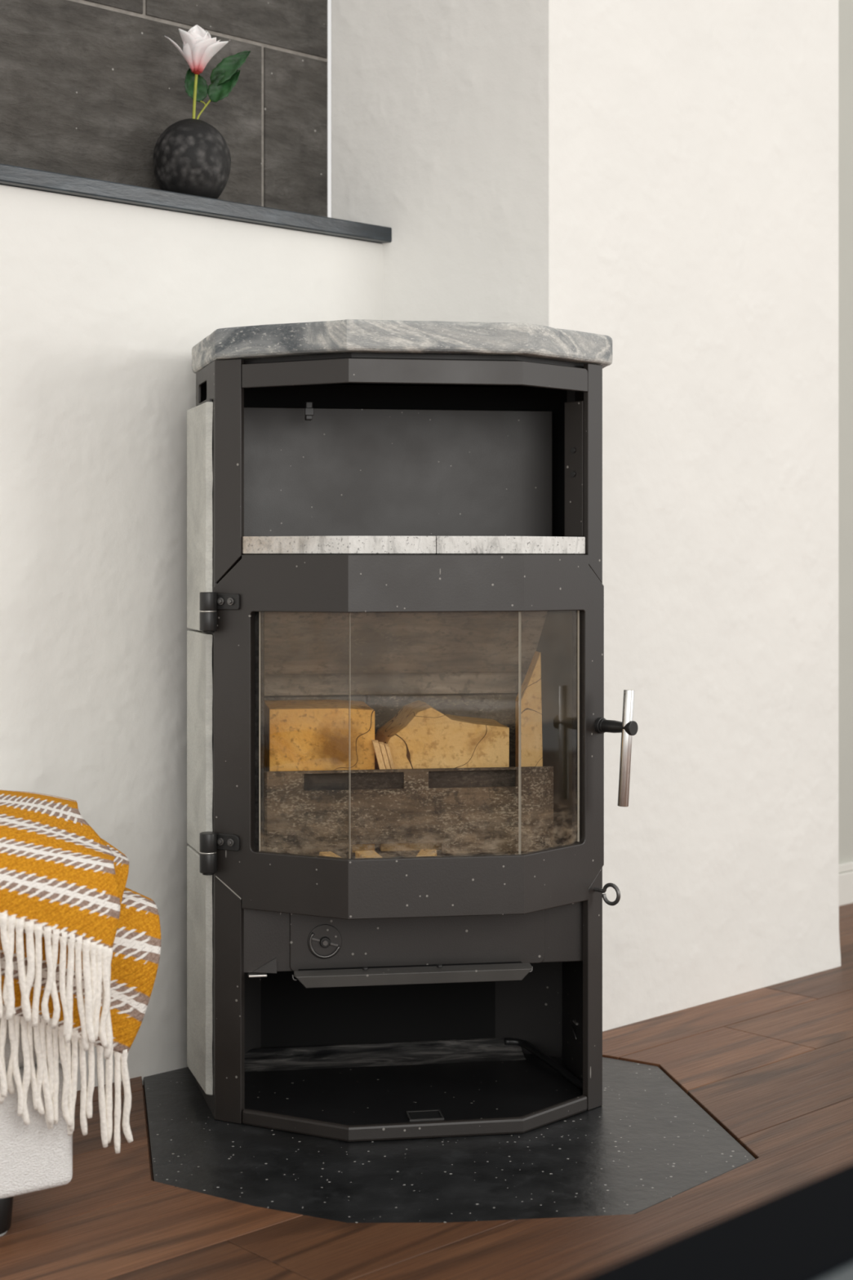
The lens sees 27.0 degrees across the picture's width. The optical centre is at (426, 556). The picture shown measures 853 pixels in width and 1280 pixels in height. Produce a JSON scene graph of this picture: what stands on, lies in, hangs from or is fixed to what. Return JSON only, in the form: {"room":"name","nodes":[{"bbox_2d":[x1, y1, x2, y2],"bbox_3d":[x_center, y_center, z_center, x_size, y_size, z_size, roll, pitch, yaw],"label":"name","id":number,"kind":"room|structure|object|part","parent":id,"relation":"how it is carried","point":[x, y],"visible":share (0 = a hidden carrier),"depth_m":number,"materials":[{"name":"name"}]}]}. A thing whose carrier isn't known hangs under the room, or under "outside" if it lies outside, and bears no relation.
{"room":"living room","nodes":[
{"label":"living room","id":0,"kind":"room"},
{"bbox_2d":[0,0,327,217],"bbox_3d":[-1.491,-1.194,2.250,3.395,1.300,0.140,0,0,-42],"label":"wall niche","id":1,"kind":"object","parent":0,"point":[89,88],"visible":0.77,"depth_m":3.08,"materials":[{"name":"grey tile"}]},
{"bbox_2d":[0,184,382,1090],"bbox_3d":[-1.328,0.149,2.195,3.566,1.454,0.128,0,0,-41],"label":"wall","id":2,"kind":"structure","parent":0,"point":[104,305],"depth_m":2.90,"materials":[{"name":"white paint"}]},
{"bbox_2d":[0,163,391,243],"bbox_3d":[-1.387,-0.592,2.173,3.446,0.028,0.138,0,0,-42],"label":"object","id":3,"kind":"structure","parent":2,"relation":"on","point":[10,175],"depth_m":2.97,"materials":[{"name":"stone"}]},
{"bbox_2d":[153,118,231,199],"bbox_3d":[-0.401,-0.676,3.041,0.132,0.140,0.132,0,0,0],"label":"bud vase","id":4,"kind":"object","parent":3,"relation":"on","point":[191,156],"visible":0.9,"depth_m":2.99,"materials":[{"name":"black ceramic"}]},
{"bbox_2d":[164,24,250,119],"bbox_3d":[-0.375,-0.812,3.045,0.141,0.207,0.061,0,0,-19],"label":"flower","id":5,"kind":"object","parent":4,"relation":"in","point":[198,46],"visible":0.97,"depth_m":3.04,"materials":[{"name":"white plant"}]},
{"bbox_3d":[-0.397,-0.768,3.041,0.013,0.121,0.005,0,0,0],"label":"stem","id":6,"kind":"part","parent":5,"relation":"part of","materials":[{"name":"green plant"}]},
{"bbox_2d":[0,902,852,1279],"bbox_3d":[0.500,0.886,1.375,10.000,0.060,10.250,0,0,0],"label":"floor","id":7,"kind":"structure","parent":0,"point":[772,1065],"depth_m":2.36,"materials":[{"name":"brown wood"}]},
{"bbox_2d":[0,1019,87,1236],"bbox_3d":[-0.770,0.617,2.282,0.620,0.478,0.370,0,0,-36],"label":"sofa","id":8,"kind":"object","parent":7,"relation":"on","point":[34,1157],"visible":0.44,"depth_m":2.25,"materials":[{"name":"white fabric"}]},
{"bbox_2d":[4,1019,87,1069],"bbox_3d":[-0.774,0.517,2.287,0.620,0.278,0.358,0,0,-36],"label":"fringe","id":9,"kind":"object","parent":8,"relation":"on","point":[7,1045],"depth_m":2.25,"materials":[{"name":"white fabric"}]},
{"bbox_2d":[0,789,160,1153],"bbox_3d":[-0.495,0.537,2.373,0.263,0.458,0.435,0,0,-14],"label":"throw blanket","id":10,"kind":"object","parent":8,"relation":"on","point":[80,948],"visible":1,"depth_m":2.22,"materials":[{"name":"fabric"}]},
{"bbox_2d":[143,1057,755,1222],"bbox_3d":[0.012,0.865,2.697,0.854,0.012,0.838,0,0,-11],"label":"hearth pad","id":11,"kind":"object","parent":7,"relation":"on","point":[648,1143],"visible":0.55,"depth_m":2.52,"materials":[{"name":"black stone"}]},
{"bbox_2d":[186,319,638,1142],"bbox_3d":[-0.038,0.255,2.848,0.681,1.206,0.480,0,0,-9],"label":"wood stove","id":12,"kind":"object","parent":11,"relation":"on","point":[388,516],"visible":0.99,"depth_m":2.75,"materials":[{"name":"metal"}]},
{"bbox_3d":[-0.348,0.279,2.807,0.004,1.157,0.201,0,0,-16],"label":"panel","id":13,"kind":"part","parent":12,"relation":"part of","materials":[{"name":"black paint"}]},
{"bbox_3d":[-0.302,0.432,2.692,0.044,0.024,0.005,0,0,27],"label":"hinge plate","id":14,"kind":"part","parent":12,"relation":"part of","materials":[{"name":"black metal"}]},
{"bbox_3d":[-0.302,0.068,2.692,0.044,0.024,0.005,0,0,27],"label":"hinge plate","id":15,"kind":"part","parent":12,"relation":"part of","materials":[{"name":"black metal"}]},
{"bbox_3d":[-0.299,-0.129,2.703,0.047,0.341,0.010,0,0,27],"label":"corner post","id":16,"kind":"part","parent":12,"relation":"part of","materials":[{"name":"black metal"}]},
{"bbox_3d":[-0.299,0.673,2.704,0.047,0.371,0.012,0,0,27],"label":"corner post","id":17,"kind":"part","parent":12,"relation":"part of","materials":[{"name":"black metal"}]},
{"bbox_3d":[-0.182,0.264,2.647,0.155,0.376,0.004,0,0,27],"label":"glass pane","id":18,"kind":"part","parent":12,"relation":"part of","materials":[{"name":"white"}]},
{"bbox_2d":[264,699,374,853],"bbox_3d":[-0.174,0.347,2.838,0.166,0.226,0.161,0,0,-9],"label":"log","id":19,"kind":"object","parent":12,"relation":"on","point":[300,735],"visible":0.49,"depth_m":2.76,"materials":[{"name":"brown wood"}]},
{"bbox_3d":[-0.155,0.587,2.707,0.041,0.015,0.004,0,0,-9],"label":"control arm","id":20,"kind":"part","parent":12,"relation":"part of"},
{"bbox_2d":[319,851,342,857],"bbox_3d":[-0.143,0.454,2.666,0.021,0.013,0.065,0,0,-19],"label":"chip","id":21,"kind":"object","parent":12,"relation":"on","point":[323,853],"visible":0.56,"depth_m":2.67,"materials":[{"name":"beige wood"}]},
{"bbox_2d":[242,535,435,554],"bbox_3d":[-0.165,-0.018,2.748,0.318,0.026,0.296,0,0,-9],"label":"shelf","id":22,"kind":"object","parent":12,"relation":"attached to","point":[251,544],"depth_m":2.62,"materials":[{"name":"white stone"}]},
{"bbox_2d":[355,850,382,857],"bbox_3d":[-0.086,0.454,2.675,0.030,0.013,0.065,0,0,-15],"label":"chip","id":23,"kind":"object","parent":12,"relation":"on","point":[358,854],"visible":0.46,"depth_m":2.68,"materials":[{"name":"beige wood"}]},
{"bbox_2d":[371,739,395,768],"bbox_3d":[-0.052,0.362,2.761,0.067,0.156,0.014,0,0,-3],"label":"stick","id":24,"kind":"object","parent":12,"relation":"in","point":[381,756],"visible":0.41,"depth_m":2.75,"materials":[{"name":"beige wood"}]},
{"bbox_3d":[-0.069,0.279,2.999,0.633,1.158,0.112,0,0,-9],"label":"plate","id":25,"kind":"part","parent":12,"relation":"part of","materials":[{"name":"metal"}]},
{"bbox_3d":[-0.016,0.264,2.690,0.605,0.534,0.148,0,0,-9],"label":"door","id":26,"kind":"part","parent":12,"relation":"part of","materials":[{"name":"black paint"}]},
{"bbox_3d":[-0.015,0.576,2.738,0.544,0.112,0.004,0,0,-9],"label":"ash panel","id":27,"kind":"part","parent":12,"relation":"part of","materials":[{"name":"black paint"}]},
{"bbox_3d":[-0.046,-0.298,2.847,0.617,0.007,0.420,0,0,-9],"label":"plate","id":28,"kind":"part","parent":12,"relation":"part of","materials":[{"name":"metal"}]},
{"bbox_3d":[-0.010,-0.281,2.690,0.509,0.025,0.107,0,0,-9],"label":"niche plate","id":29,"kind":"part","parent":12,"relation":"part of","materials":[{"name":"black metal"}]},
{"bbox_3d":[-0.008,-0.273,2.677,0.532,0.036,0.113,0,0,-9],"label":"rail","id":30,"kind":"part","parent":12,"relation":"part of","materials":[{"name":"black metal"}]},
{"bbox_3d":[-0.012,0.576,2.735,0.396,0.110,0.004,0,0,-9],"label":"ash drawer","id":31,"kind":"part","parent":12,"relation":"part of","materials":[{"name":"black paint"}]},
{"bbox_3d":[-0.003,0.843,2.683,0.047,0.001,0.036,0,0,-9],"label":"latch plate","id":32,"kind":"part","parent":12,"relation":"part of","materials":[{"name":"black metal"}]},
{"bbox_2d":[416,848,436,856],"bbox_3d":[0.000,0.454,2.688,0.026,0.013,0.065,0,0,5],"label":"chip","id":33,"kind":"object","parent":12,"relation":"on","point":[423,852],"visible":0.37,"depth_m":2.69,"materials":[{"name":"beige wood"}]},
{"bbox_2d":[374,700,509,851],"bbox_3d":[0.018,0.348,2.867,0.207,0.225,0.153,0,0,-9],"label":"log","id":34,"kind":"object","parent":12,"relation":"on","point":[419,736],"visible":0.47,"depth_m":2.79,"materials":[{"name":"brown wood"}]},
{"bbox_2d":[423,536,585,554],"bbox_3d":[0.125,-0.018,2.792,0.267,0.026,0.296,0,0,-9],"label":"shelf","id":35,"kind":"object","parent":12,"relation":"attached to","point":[434,544],"depth_m":2.64,"materials":[{"name":"white stone"}]},
{"bbox_3d":[0.013,0.264,2.631,0.255,0.376,0.004,0,0,-9],"label":"glass pane","id":36,"kind":"part","parent":12,"relation":"part of","materials":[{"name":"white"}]},
{"bbox_2d":[515,651,542,766],"bbox_3d":[0.166,0.307,2.860,0.038,0.308,0.043,0,0,-9],"label":"log","id":37,"kind":"object","parent":12,"relation":"in","point":[531,742],"visible":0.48,"depth_m":2.84,"materials":[{"name":"brown wood"}]},
{"bbox_3d":[0.187,0.264,2.699,0.004,0.376,0.138,0,0,44],"label":"glass pane","id":38,"kind":"part","parent":12,"relation":"part of","materials":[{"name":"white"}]},
{"bbox_3d":[0.239,0.769,2.875,0.002,0.016,0.035,0,0,-9],"label":"store rod","id":39,"kind":"part","parent":12,"relation":"part of","materials":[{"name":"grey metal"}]},
{"bbox_3d":[0.263,0.279,2.886,0.004,1.157,0.216,0,0,-6],"label":"panel","id":40,"kind":"part","parent":12,"relation":"part of","materials":[{"name":"black paint"}]},
{"bbox_3d":[0.258,0.672,2.771,0.012,0.373,0.035,0,0,44],"label":"corner post","id":41,"kind":"part","parent":12,"relation":"part of","materials":[{"name":"black metal"}]},
{"bbox_3d":[0.259,-0.129,2.770,0.010,0.341,0.035,0,0,44],"label":"corner post","id":42,"kind":"part","parent":12,"relation":"part of","materials":[{"name":"black metal"}]},
{"bbox_3d":[0.296,0.263,2.742,0.059,0.022,0.022,0,0,44],"label":"handle arm","id":43,"kind":"part","parent":12,"relation":"part of","materials":[{"name":"black metal"}]},
{"bbox_2d":[577,1163,852,1279],"bbox_3d":[0.259,0.606,0.721,1.370,0.500,0.484,0,0,-44],"label":"coffee table","id":44,"kind":"object","parent":7,"relation":"on","point":[805,1231],"visible":1,"depth_m":0.92,"materials":[{"name":"black wood"}]},
{"bbox_3d":[0.259,0.363,0.721,1.210,0.009,0.324,0,0,-44],"label":"glass","id":45,"kind":"part","parent":44,"relation":"part of","materials":[{"name":"grey"}]},
{"bbox_2d":[331,0,550,327],"bbox_3d":[0.058,-0.484,3.293,0.456,2.720,0.160,0,0,30],"label":"wall","id":46,"kind":"structure","parent":0,"point":[441,108],"depth_m":3.21,"materials":[{"name":"white paint"}]},
{"bbox_2d":[550,0,840,1031],"bbox_3d":[0.409,-0.484,3.564,0.903,2.720,0.400,0,0,-43],"label":"wall","id":47,"kind":"structure","parent":0,"point":[695,144],"depth_m":3.43,"materials":[{"name":"white paint"}]},
{"bbox_2d":[839,0,852,863],"bbox_3d":[0.991,-0.484,4.428,2.999,2.720,0.103,0,0,-42],"label":"wall","id":48,"kind":"structure","parent":0,"point":[846,6],"depth_m":4.40,"materials":[{"name":"white paint"}]},
{"bbox_2d":[839,861,852,906],"bbox_3d":[1.328,0.806,4.651,2.200,0.101,0.017,0,0,-42],"label":"baseboard","id":49,"kind":"structure","parent":48,"relation":"attached to","point":[846,869],"depth_m":4.38,"materials":[{"name":"white paint"}]}
]}

